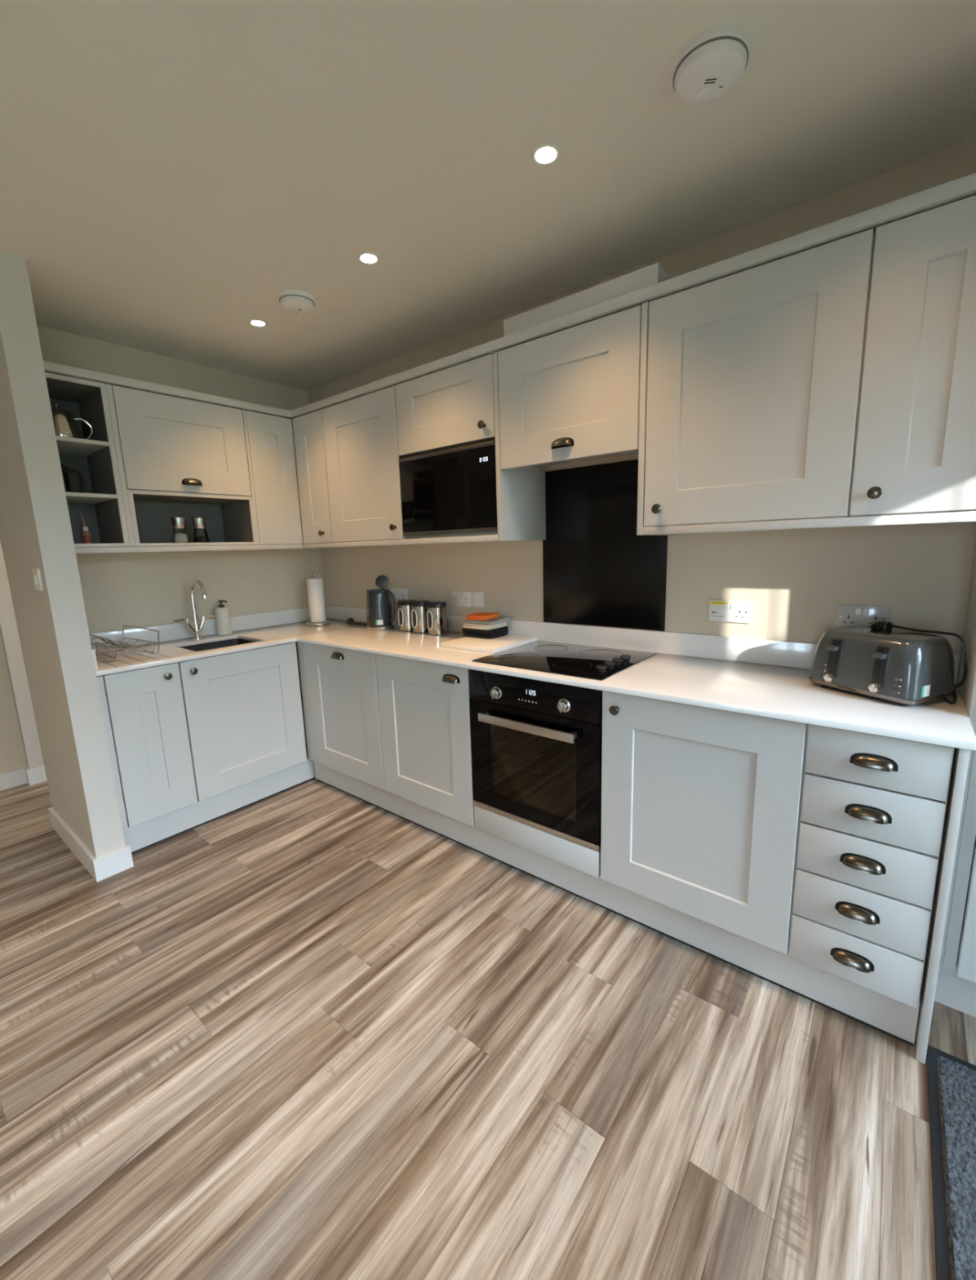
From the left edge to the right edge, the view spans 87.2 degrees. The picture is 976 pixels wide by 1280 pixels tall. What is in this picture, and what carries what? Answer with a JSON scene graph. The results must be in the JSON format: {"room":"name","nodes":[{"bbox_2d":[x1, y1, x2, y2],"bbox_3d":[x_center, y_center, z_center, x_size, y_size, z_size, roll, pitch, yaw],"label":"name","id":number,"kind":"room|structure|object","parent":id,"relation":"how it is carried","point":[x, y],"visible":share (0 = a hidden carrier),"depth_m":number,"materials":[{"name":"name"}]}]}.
{"room":"kitchen","nodes":[
{"label":"kitchen","id":0,"kind":"room"},
{"bbox_2d":[0,633,26,773],"bbox_3d":[-3.181,-0.249,2.687,0.100,2.420,5.350,6,13,38],"label":"wall","id":1,"kind":"structure","parent":0,"point":[12,757],"depth_m":3.08,"materials":[{"name":"beige paint"}]},
{"bbox_2d":[0,540,44,768],"bbox_3d":[-2.187,-0.475,3.782,0.062,2.420,2.162,6,13,38],"label":"wall pier","id":2,"kind":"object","parent":1,"relation":"attached to","point":[9,633],"visible":0.09,"depth_m":3.05,"materials":[{"name":"grey paint"}]},
{"bbox_2d":[0,764,47,791],"bbox_3d":[-3.078,0.900,2.837,0.077,0.100,5.150,6,13,38],"label":"baseboard","id":3,"kind":"structure","parent":1,"relation":"attached to","point":[17,777],"depth_m":3.13,"materials":[{"name":"white wood"}]},
{"bbox_2d":[0,251,124,857],"bbox_3d":[-1.949,-0.206,2.246,0.726,2.420,0.106,6,13,38],"label":"wall partition","id":4,"kind":"structure","parent":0,"point":[36,531],"depth_m":2.06,"materials":[{"name":"grey paint"}]},
{"bbox_2d":[31,568,43,591],"bbox_3d":[-1.788,-0.239,2.030,0.086,0.086,0.014,6,13,38],"label":"light switch","id":5,"kind":"object","parent":4,"relation":"attached to","point":[36,572],"visible":1,"depth_m":2.01,"materials":[{"name":"white plastic"}]},
{"bbox_2d":[33,575,37,584],"bbox_3d":[-1.791,-0.238,2.027,0.024,0.034,0.006,6,13,38],"label":"rocker switch","id":6,"kind":"object","parent":5,"relation":"attached to","point":[35,577],"depth_m":2.02,"materials":[{"name":"white plastic"}]},
{"bbox_2d":[44,372,129,547],"bbox_3d":[-1.929,-0.790,2.363,0.360,0.716,0.275,6,13,38],"label":"open shelf unit","id":7,"kind":"object","parent":4,"relation":"attached to","point":[100,505],"visible":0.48,"depth_m":2.41,"materials":[{"name":"paint"}]},
{"bbox_2d":[60,462,84,493],"bbox_3d":[-1.934,-0.749,2.324,0.100,0.180,0.137,6,13,38],"label":"press","id":8,"kind":"object","parent":7,"relation":"on","point":[65,470],"visible":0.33,"depth_m":2.33,"materials":[{"name":"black glass"}]},
{"bbox_2d":[51,403,93,439],"bbox_3d":[-1.919,-0.975,2.306,0.175,0.168,0.152,-3,10,-6],"label":"teapot","id":9,"kind":"object","parent":7,"relation":"on","point":[64,424],"visible":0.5,"depth_m":2.28,"materials":[{"name":"silver metal"}]},
{"bbox_2d":[79,511,92,543],"bbox_3d":[-1.896,-0.529,2.411,0.037,0.155,0.037,6,13,38],"label":"sauce bottle","id":10,"kind":"object","parent":7,"relation":"on","point":[86,535],"visible":0.83,"depth_m":2.40,"materials":[{"name":"brown glass"}]},
{"bbox_2d":[48,807,133,881],"bbox_3d":[-1.915,0.935,2.451,0.756,0.100,0.135,6,13,38],"label":"baseboard","id":11,"kind":"structure","parent":4,"relation":"attached to","point":[104,866],"depth_m":2.25,"materials":[{"name":"white wood"}]},
{"bbox_2d":[36,324,325,744],"bbox_3d":[-1.688,-0.364,3.081,0.074,2.420,1.549,6,13,38],"label":"wall","id":12,"kind":"structure","parent":0,"point":[141,588],"depth_m":2.90,"materials":[{"name":"beige paint"}]},
{"bbox_2d":[105,383,259,546],"bbox_3d":[-1.635,-0.860,2.704,0.387,0.716,0.634,6,13,38],"label":"upper cabinet","id":13,"kind":"object","parent":12,"relation":"attached to","point":[188,459],"visible":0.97,"depth_m":2.62,"materials":[{"name":"paint"}]},
{"bbox_2d":[43,360,294,420],"bbox_3d":[-1.516,-1.227,2.564,0.062,0.034,1.236,6,13,38],"label":"board","id":14,"kind":"object","parent":13,"relation":"on","point":[49,367],"visible":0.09,"depth_m":2.45,"materials":[{"name":"paint"}]},
{"bbox_2d":[169,516,189,542],"bbox_3d":[-1.642,-0.583,2.724,0.076,0.136,0.076,6,13,38],"label":"grinder","id":15,"kind":"object","parent":13,"relation":"in","point":[178,522],"visible":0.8,"depth_m":2.70,"materials":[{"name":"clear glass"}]},
{"bbox_2d":[172,528,189,542],"bbox_3d":[-1.641,-0.554,2.730,0.076,0.077,0.076,6,13,38],"label":"jar","id":16,"kind":"object","parent":15,"relation":"on","point":[180,537],"depth_m":2.71,"materials":[{"name":"clear glass"}]},
{"bbox_2d":[75,544,303,553],"bbox_3d":[-1.502,-0.478,2.673,0.020,0.026,1.184,6,13,38],"label":"board","id":17,"kind":"object","parent":13,"relation":"attached to","point":[158,548],"visible":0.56,"depth_m":2.59,"materials":[{"name":"paint"}]},
{"bbox_2d":[191,517,209,542],"bbox_3d":[-1.577,-0.600,2.805,0.076,0.136,0.076,6,13,38],"label":"grinder","id":18,"kind":"object","parent":13,"relation":"in","point":[197,522],"visible":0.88,"depth_m":2.78,"materials":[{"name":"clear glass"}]},
{"bbox_2d":[193,528,209,542],"bbox_3d":[-1.576,-0.571,2.810,0.076,0.077,0.076,6,13,38],"label":"jar","id":19,"kind":"object","parent":18,"relation":"on","point":[199,539],"depth_m":2.80,"materials":[{"name":"clear glass"}]},
{"bbox_2d":[0,744,975,1279],"bbox_3d":[-1.052,1.274,1.266,5.350,0.200,5.150,6,13,38],"label":"floor","id":20,"kind":"structure","parent":0,"point":[312,1030],"depth_m":1.32,"materials":[{"name":"brown laminate"}]},
{"bbox_2d":[96,662,197,830],"bbox_3d":[-1.762,0.458,2.521,0.587,0.712,0.334,6,13,38],"label":"base cabinet","id":21,"kind":"object","parent":20,"relation":"on","point":[143,709],"visible":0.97,"depth_m":2.35,"materials":[{"name":"grey wood"}]},
{"bbox_2d":[122,757,315,852],"bbox_3d":[-1.365,0.842,2.716,0.018,0.130,1.009,6,13,38],"label":"toe kick","id":22,"kind":"object","parent":20,"relation":"on","point":[144,834],"visible":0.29,"depth_m":2.64,"materials":[{"name":"paint"}]},
{"bbox_2d":[131,777,315,853],"bbox_3d":[-1.365,0.912,2.731,0.010,0.012,1.008,6,13,38],"label":"seal","id":23,"kind":"object","parent":20,"relation":"on","point":[291,787],"visible":0.43,"depth_m":2.67,"materials":[{"name":"black"}]},
{"bbox_2d":[177,641,306,801],"bbox_3d":[-1.468,0.384,2.883,0.587,0.712,0.612,6,13,38],"label":"base cabinet","id":24,"kind":"object","parent":20,"relation":"on","point":[243,708],"visible":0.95,"depth_m":2.69,"materials":[{"name":"grey wood"}]},
{"bbox_2d":[95,617,975,751],"bbox_3d":[-0.324,0.119,2.071,3.386,0.021,1.544,6,13,38],"label":"countertop","id":25,"kind":"structure","parent":24,"relation":"on","point":[768,691],"depth_m":1.75,"materials":[{"name":"white stone"}]},
{"bbox_2d":[91,648,98,671],"bbox_3d":[-1.890,0.060,2.338,0.598,0.093,0.019,6,13,38],"label":"upstand","id":26,"kind":"object","parent":25,"relation":"on","point":[93,650],"visible":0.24,"depth_m":2.16,"materials":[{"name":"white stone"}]},
{"bbox_2d":[89,625,159,662],"bbox_3d":[-1.813,0.015,2.480,0.367,0.127,0.285,6,13,38],"label":"dish rack","id":27,"kind":"object","parent":25,"relation":"on","point":[121,646],"visible":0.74,"depth_m":2.47,"materials":[{"name":"silver metal"}]},
{"bbox_2d":[90,642,118,662],"bbox_3d":[-1.854,0.062,2.410,0.316,0.059,0.113,6,13,38],"label":"basket","id":28,"kind":"object","parent":27,"relation":"on","point":[98,651],"depth_m":2.37,"materials":[{"name":"silver metal"}]},
{"bbox_2d":[173,579,216,639],"bbox_3d":[-1.651,-0.173,2.908,0.195,0.338,0.177,-2,10,-3],"label":"tap","id":29,"kind":"object","parent":25,"relation":"on","point":[196,629],"visible":1,"depth_m":2.90,"materials":[{"name":"silver metal"}]},
{"bbox_2d":[88,607,310,651],"bbox_3d":[-1.642,-0.085,3.102,0.018,0.093,1.504,6,13,38],"label":"upstand","id":30,"kind":"object","parent":25,"relation":"on","point":[175,631],"visible":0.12,"depth_m":3.01,"materials":[{"name":"white stone"}]},
{"bbox_2d":[180,638,255,651],"bbox_3d":[-1.464,0.112,2.810,0.387,0.158,0.407,6,13,38],"label":"sink","id":31,"kind":"object","parent":25,"relation":"in","point":[198,647],"visible":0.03,"depth_m":2.95,"materials":[{"name":"silver metal"}]},
{"bbox_2d":[213,600,232,635],"bbox_3d":[-1.591,-0.137,3.071,0.083,0.205,0.083,6,13,38],"label":"soap dispenser","id":32,"kind":"object","parent":25,"relation":"on","point":[223,620],"visible":0.99,"depth_m":3.05,"materials":[{"name":"white ceramic"}]},
{"bbox_2d":[305,571,331,626],"bbox_3d":[-1.129,-0.275,3.366,0.164,0.346,0.164,6,13,38],"label":"towel holder","id":33,"kind":"object","parent":25,"relation":"on","point":[313,573],"visible":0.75,"depth_m":3.33,"materials":[{"name":"silver metal"}]},
{"bbox_2d":[306,577,326,622],"bbox_3d":[-1.129,-0.262,3.368,0.100,0.282,0.100,6,13,38],"label":"paper towel roll","id":34,"kind":"object","parent":33,"relation":"on","point":[314,586],"visible":0.99,"depth_m":3.33,"materials":[{"name":"white paper"}]},
{"bbox_2d":[346,575,395,631],"bbox_3d":[-0.729,-0.236,3.145,0.434,0.323,0.164,6,13,38],"label":"kettle","id":35,"kind":"object","parent":25,"relation":"on","point":[380,609],"visible":1,"depth_m":3.04,"materials":[{"name":"silver metal"}]},
{"bbox_2d":[397,599,416,631],"bbox_3d":[-0.473,-0.146,3.017,0.112,0.176,0.114,6,13,38],"label":"canister","id":36,"kind":"object","parent":25,"relation":"on","point":[405,620],"visible":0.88,"depth_m":2.97,"materials":[{"name":"silver metal"}]},
{"bbox_2d":[410,600,430,633],"bbox_3d":[-0.382,-0.135,2.939,0.112,0.176,0.114,6,13,38],"label":"canister","id":37,"kind":"object","parent":25,"relation":"on","point":[419,612],"visible":0.91,"depth_m":2.89,"materials":[{"name":"silver metal"}]},
{"bbox_2d":[426,601,447,635],"bbox_3d":[-0.285,-0.123,2.856,0.112,0.176,0.114,6,13,38],"label":"canister","id":38,"kind":"object","parent":25,"relation":"on","point":[437,623],"visible":1,"depth_m":2.81,"materials":[{"name":"silver metal"}]},
{"bbox_2d":[440,634,537,653],"bbox_3d":[0.009,0.009,2.513,0.323,0.020,0.362,6,13,38],"label":"chopping board","id":39,"kind":"object","parent":25,"relation":"on","point":[495,645],"visible":0.8,"depth_m":2.44,"materials":[{"name":"white plastic"}]},
{"bbox_2d":[462,626,508,639],"bbox_3d":[-0.016,-0.046,2.631,0.199,0.046,0.172,6,13,38],"label":"folded cloth","id":40,"kind":"object","parent":39,"relation":"on","point":[502,631],"visible":0.8,"depth_m":2.57,"materials":[{"name":"black fabric"}]},
{"bbox_2d":[462,622,506,630],"bbox_3d":[-0.018,-0.080,2.626,0.187,0.025,0.167,6,13,38],"label":"folded cloth","id":41,"kind":"object","parent":40,"relation":"on","point":[477,626],"visible":0.71,"depth_m":2.56,"materials":[{"name":"beige fabric"}]},
{"bbox_2d":[464,616,511,624],"bbox_3d":[-0.004,-0.105,2.622,0.202,0.025,0.168,6,13,38],"label":"folded cloth","id":42,"kind":"object","parent":41,"relation":"on","point":[499,620],"visible":0.74,"depth_m":2.57,"materials":[{"name":"grey fabric"}]},
{"bbox_2d":[466,612,498,620],"bbox_3d":[-0.030,-0.124,2.627,0.135,0.023,0.136,5,12,32],"label":"folded cloth","id":43,"kind":"object","parent":42,"relation":"on","point":[478,615],"visible":1,"depth_m":2.59,"materials":[{"name":"orange fabric"}]},
{"bbox_2d":[471,640,657,680],"bbox_3d":[0.324,0.061,2.150,0.590,0.027,0.520,6,13,38],"label":"induction hob","id":44,"kind":"object","parent":25,"relation":"in","point":[590,662],"visible":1,"depth_m":2.10,"materials":[{"name":"black glass"}]},
{"bbox_2d":[324,604,960,684],"bbox_3d":[0.149,-0.056,2.647,3.384,0.093,0.018,6,13,38],"label":"upstand","id":45,"kind":"object","parent":25,"relation":"on","point":[757,651],"visible":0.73,"depth_m":2.17,"materials":[{"name":"white stone"}]},
{"bbox_2d":[808,621,967,706],"bbox_3d":[1.175,0.057,1.526,0.235,0.207,0.326,-6,11,-23],"label":"toaster","id":46,"kind":"object","parent":25,"relation":"on","point":[877,660],"visible":1,"depth_m":1.44,"materials":[{"name":"silver metal"}]},
{"bbox_2d":[297,641,385,790],"bbox_3d":[-0.643,0.345,2.964,0.690,0.712,0.587,6,13,38],"label":"base cabinet","id":47,"kind":"object","parent":20,"relation":"on","point":[340,686],"visible":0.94,"depth_m":2.74,"materials":[{"name":"grey wood"}]},
{"bbox_2d":[375,653,475,826],"bbox_3d":[-0.140,0.401,2.567,0.597,0.712,0.587,6,13,38],"label":"base cabinet","id":48,"kind":"object","parent":20,"relation":"on","point":[424,707],"visible":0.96,"depth_m":2.35,"materials":[{"name":"grey wood"}]},
{"bbox_2d":[474,804,600,877],"bbox_3d":[0.337,0.451,2.208,0.598,0.712,0.560,6,13,38],"label":"filler panel","id":49,"kind":"object","parent":20,"relation":"on","point":[582,858],"visible":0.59,"depth_m":2.02,"materials":[{"name":"paint"}]},
{"bbox_2d":[468,669,602,851],"bbox_3d":[0.297,0.409,2.152,0.594,0.602,0.522,6,13,38],"label":"oven","id":50,"kind":"object","parent":49,"relation":"in","point":[536,745],"visible":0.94,"depth_m":1.95,"materials":[{"name":"black glass"}]},
{"bbox_2d":[316,778,914,1046],"bbox_3d":[0.056,0.959,2.233,2.781,0.012,0.010,6,13,38],"label":"seal","id":51,"kind":"object","parent":20,"relation":"on","point":[501,861],"visible":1,"depth_m":1.77,"materials":[{"name":"black"}]},
{"bbox_2d":[314,761,919,1043],"bbox_3d":[0.052,0.889,2.220,2.783,0.130,0.018,6,13,38],"label":"toe kick","id":52,"kind":"object","parent":20,"relation":"on","point":[897,1018],"visible":0.79,"depth_m":1.75,"materials":[{"name":"paint"}]},
{"bbox_2d":[600,690,808,955],"bbox_3d":[0.798,0.506,1.826,0.601,0.712,0.587,6,13,38],"label":"base cabinet","id":53,"kind":"object","parent":20,"relation":"on","point":[701,806],"visible":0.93,"depth_m":1.59,"materials":[{"name":"grey wood"}]},
{"bbox_2d":[789,724,955,1008],"bbox_3d":[1.148,0.545,1.549,0.296,0.712,0.587,6,13,38],"label":"drawer unit","id":54,"kind":"object","parent":20,"relation":"on","point":[873,811],"visible":0.98,"depth_m":1.33,"materials":[{"name":"grey wood"}]},
{"bbox_2d":[915,747,970,1063],"bbox_3d":[1.285,0.629,1.470,0.019,0.860,0.564,6,13,38],"label":"end panel","id":55,"kind":"object","parent":20,"relation":"on","point":[962,756],"visible":0.47,"depth_m":1.26,"materials":[{"name":"paint"}]},
{"bbox_2d":[927,1044,975,1279],"bbox_3d":[1.105,1.210,0.657,0.797,0.013,1.224,6,13,38],"label":"doormat","id":56,"kind":"object","parent":20,"relation":"on","point":[952,1080],"visible":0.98,"depth_m":1.11,"materials":[{"name":"grey rubber"}]},
{"bbox_2d":[934,551,975,1017],"bbox_3d":[1.583,-0.001,1.239,0.601,2.162,0.406,6,13,38],"label":"tall cabinet","id":57,"kind":"object","parent":20,"relation":"on","point":[956,987],"visible":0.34,"depth_m":1.39,"materials":[{"name":"paint"}]},
{"bbox_2d":[0,0,975,391],"bbox_3d":[-1.128,-1.254,0.812,5.350,0.100,5.350,6,13,38],"label":"ceiling","id":58,"kind":"structure","parent":0,"point":[170,169],"depth_m":1.39,"materials":[{"name":"white paint"}]},
{"bbox_2d":[248,319,267,327],"bbox_3d":[-1.082,-1.489,2.407,0.082,0.005,0.082,6,13,38],"label":"recessed light","id":59,"kind":"object","parent":58,"relation":"in","point":[256,322],"visible":1,"depth_m":2.40,"materials":[{"name":"white plastic"}]},
{"bbox_2d":[278,289,315,314],"bbox_3d":[-0.816,-1.436,2.192,0.148,0.048,0.148,6,13,38],"label":"smoke detector","id":60,"kind":"object","parent":58,"relation":"attached to","point":[294,301],"visible":1,"depth_m":2.15,"materials":[{"name":"white plastic"}]},
{"bbox_2d":[357,251,379,264],"bbox_3d":[-0.444,-1.417,1.903,0.082,0.005,0.082,6,13,38],"label":"recessed light","id":61,"kind":"object","parent":58,"relation":"in","point":[365,257],"visible":1,"depth_m":1.90,"materials":[{"name":"white plastic"}]},
{"bbox_2d":[531,142,560,165],"bbox_3d":[0.161,-1.350,1.425,0.082,0.005,0.082,6,13,38],"label":"recessed light","id":62,"kind":"object","parent":58,"relation":"in","point":[546,154],"visible":1,"depth_m":1.42,"materials":[{"name":"white plastic"}]},
{"bbox_2d":[671,24,751,106],"bbox_3d":[0.506,-1.292,1.168,0.164,0.048,0.164,6,13,38],"label":"smoke detector","id":63,"kind":"object","parent":58,"relation":"attached to","point":[713,62],"visible":1,"depth_m":1.13,"materials":[{"name":"white plastic"}]},
{"bbox_2d":[307,137,975,683],"bbox_3d":[0.545,-0.301,2.354,4.474,2.420,0.100,6,13,38],"label":"wall","id":64,"kind":"structure","parent":0,"point":[795,580],"depth_m":1.89,"materials":[{"name":"beige paint"}]},
{"bbox_2d":[245,409,342,545],"bbox_3d":[-1.135,-0.948,3.107,0.653,0.716,0.632,6,13,38],"label":"upper cabinet","id":65,"kind":"object","parent":64,"relation":"attached to","point":[288,461],"visible":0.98,"depth_m":2.95,"materials":[{"name":"grey wood"}]},
{"bbox_2d":[321,386,407,542],"bbox_3d":[-0.566,-0.912,2.814,0.597,0.716,0.386,6,13,38],"label":"upper cabinet","id":66,"kind":"object","parent":64,"relation":"attached to","point":[361,439],"visible":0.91,"depth_m":2.67,"materials":[{"name":"grey wood"}]},
{"bbox_2d":[302,534,497,548],"bbox_3d":[-0.544,-0.507,2.675,1.512,0.026,0.020,6,13,38],"label":"board","id":67,"kind":"object","parent":66,"relation":"attached to","point":[491,537],"visible":0.88,"depth_m":2.54,"materials":[{"name":"paint"}]},
{"bbox_2d":[390,587,407,601],"bbox_3d":[-0.554,-0.278,3.178,0.146,0.086,0.014,6,13,38],"label":"wall socket","id":68,"kind":"object","parent":64,"relation":"attached to","point":[398,593],"visible":0.77,"depth_m":3.17,"materials":[{"name":"white plastic"}]},
{"bbox_2d":[451,591,471,606],"bbox_3d":[-0.151,-0.230,2.859,0.146,0.083,0.014,6,13,38],"label":"wall socket","id":69,"kind":"object","parent":64,"relation":"attached to","point":[462,598],"visible":1,"depth_m":2.85,"materials":[{"name":"white plastic"}]},
{"bbox_2d":[395,351,546,540],"bbox_3d":[-0.091,-0.846,2.441,0.618,0.748,0.386,6,13,38],"label":"housing","id":70,"kind":"object","parent":64,"relation":"attached to","point":[458,404],"visible":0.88,"depth_m":2.27,"materials":[{"name":"grey wood"}]},
{"bbox_2d":[399,437,497,536],"bbox_3d":[-0.094,-0.707,2.475,0.590,0.384,0.344,6,13,38],"label":"microwave","id":71,"kind":"object","parent":70,"relation":"in","point":[451,489],"visible":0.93,"depth_m":2.32,"materials":[{"name":"black glass"}]},
{"bbox_2d":[471,591,484,607],"bbox_3d":[-0.059,-0.220,2.787,0.085,0.083,0.014,6,13,38],"label":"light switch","id":72,"kind":"object","parent":64,"relation":"attached to","point":[477,597],"visible":1,"depth_m":2.78,"materials":[{"name":"white plastic"}]},
{"bbox_2d":[497,305,641,470],"bbox_3d":[0.381,-0.934,2.039,0.599,0.454,0.387,6,13,38],"label":"upper cabinet","id":73,"kind":"object","parent":64,"relation":"attached to","point":[572,394],"visible":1,"depth_m":1.89,"materials":[{"name":"grey wood"}]},
{"bbox_2d":[290,173,975,417],"bbox_3d":[0.052,-1.184,2.064,3.016,0.034,0.062,6,13,38],"label":"crown molding","id":74,"kind":"structure","parent":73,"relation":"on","point":[965,187],"depth_m":1.55,"materials":[{"name":"paint"}]},
{"bbox_2d":[503,262,672,336],"bbox_3d":[0.412,-1.236,1.982,0.624,0.074,0.339,6,13,38],"label":"boxing","id":75,"kind":"object","parent":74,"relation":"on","point":[655,273],"visible":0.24,"depth_m":1.81,"materials":[{"name":"paint"}]},
{"bbox_2d":[542,459,667,631],"bbox_3d":[0.503,-0.414,2.295,0.604,0.713,0.006,6,13,38],"label":"backsplash","id":76,"kind":"structure","parent":64,"relation":"attached to","point":[597,571],"depth_m":2.29,"materials":[{"name":"black glass"}]},
{"bbox_2d":[708,600,752,623],"bbox_3d":[0.941,-0.111,1.996,0.154,0.084,0.014,6,13,38],"label":"wall socket","id":77,"kind":"object","parent":64,"relation":"attached to","point":[735,611],"visible":1,"depth_m":1.99,"materials":[{"name":"white plastic"}]},
{"bbox_2d":[724,604,728,608],"bbox_3d":[0.929,-0.131,1.995,0.015,0.020,0.005,6,13,38],"label":"rocker switch","id":78,"kind":"object","parent":77,"relation":"attached to","point":[726,606],"depth_m":1.99,"materials":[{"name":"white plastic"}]},
{"bbox_2d":[730,604,735,608],"bbox_3d":[0.947,-0.129,1.982,0.015,0.020,0.005,6,13,38],"label":"rocker switch","id":79,"kind":"object","parent":77,"relation":"attached to","point":[732,606],"depth_m":1.98,"materials":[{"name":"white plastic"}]},
{"bbox_2d":[636,228,875,535],"bbox_3d":[0.861,-0.739,1.689,0.615,0.748,0.386,6,13,38],"label":"upper cabinet","id":80,"kind":"object","parent":64,"relation":"attached to","point":[751,380],"visible":0.96,"depth_m":1.53,"materials":[{"name":"grey wood"}]},
{"bbox_2d":[643,511,975,534],"bbox_3d":[0.898,-0.345,1.535,0.891,0.026,0.020,6,13,38],"label":"board","id":81,"kind":"object","parent":80,"relation":"attached to","point":[968,516],"visible":1,"depth_m":1.47,"materials":[{"name":"paint"}]},
{"bbox_2d":[835,604,891,627],"bbox_3d":[1.268,-0.076,1.737,0.147,0.085,0.014,6,13,38],"label":"wall socket","id":82,"kind":"object","parent":64,"relation":"attached to","point":[847,615],"visible":0.89,"depth_m":1.74,"materials":[{"name":"grey"}]},
{"bbox_2d":[855,608,862,614],"bbox_3d":[1.256,-0.096,1.736,0.015,0.020,0.005,6,13,38],"label":"rocker switch","id":83,"kind":"object","parent":82,"relation":"attached to","point":[858,611],"depth_m":1.73,"materials":[{"name":"white plastic"}]},
{"bbox_2d":[863,608,870,615],"bbox_3d":[1.274,-0.094,1.723,0.015,0.020,0.005,6,13,38],"label":"rocker switch","id":84,"kind":"object","parent":82,"relation":"attached to","point":[866,611],"depth_m":1.72,"materials":[{"name":"white plastic"}]},
{"bbox_2d":[849,195,975,516],"bbox_3d":[1.217,-0.712,1.405,0.296,0.716,0.386,6,13,38],"label":"upper cabinet","id":85,"kind":"object","parent":64,"relation":"attached to","point":[916,446],"visible":0.98,"depth_m":1.29,"materials":[{"name":"grey wood"}]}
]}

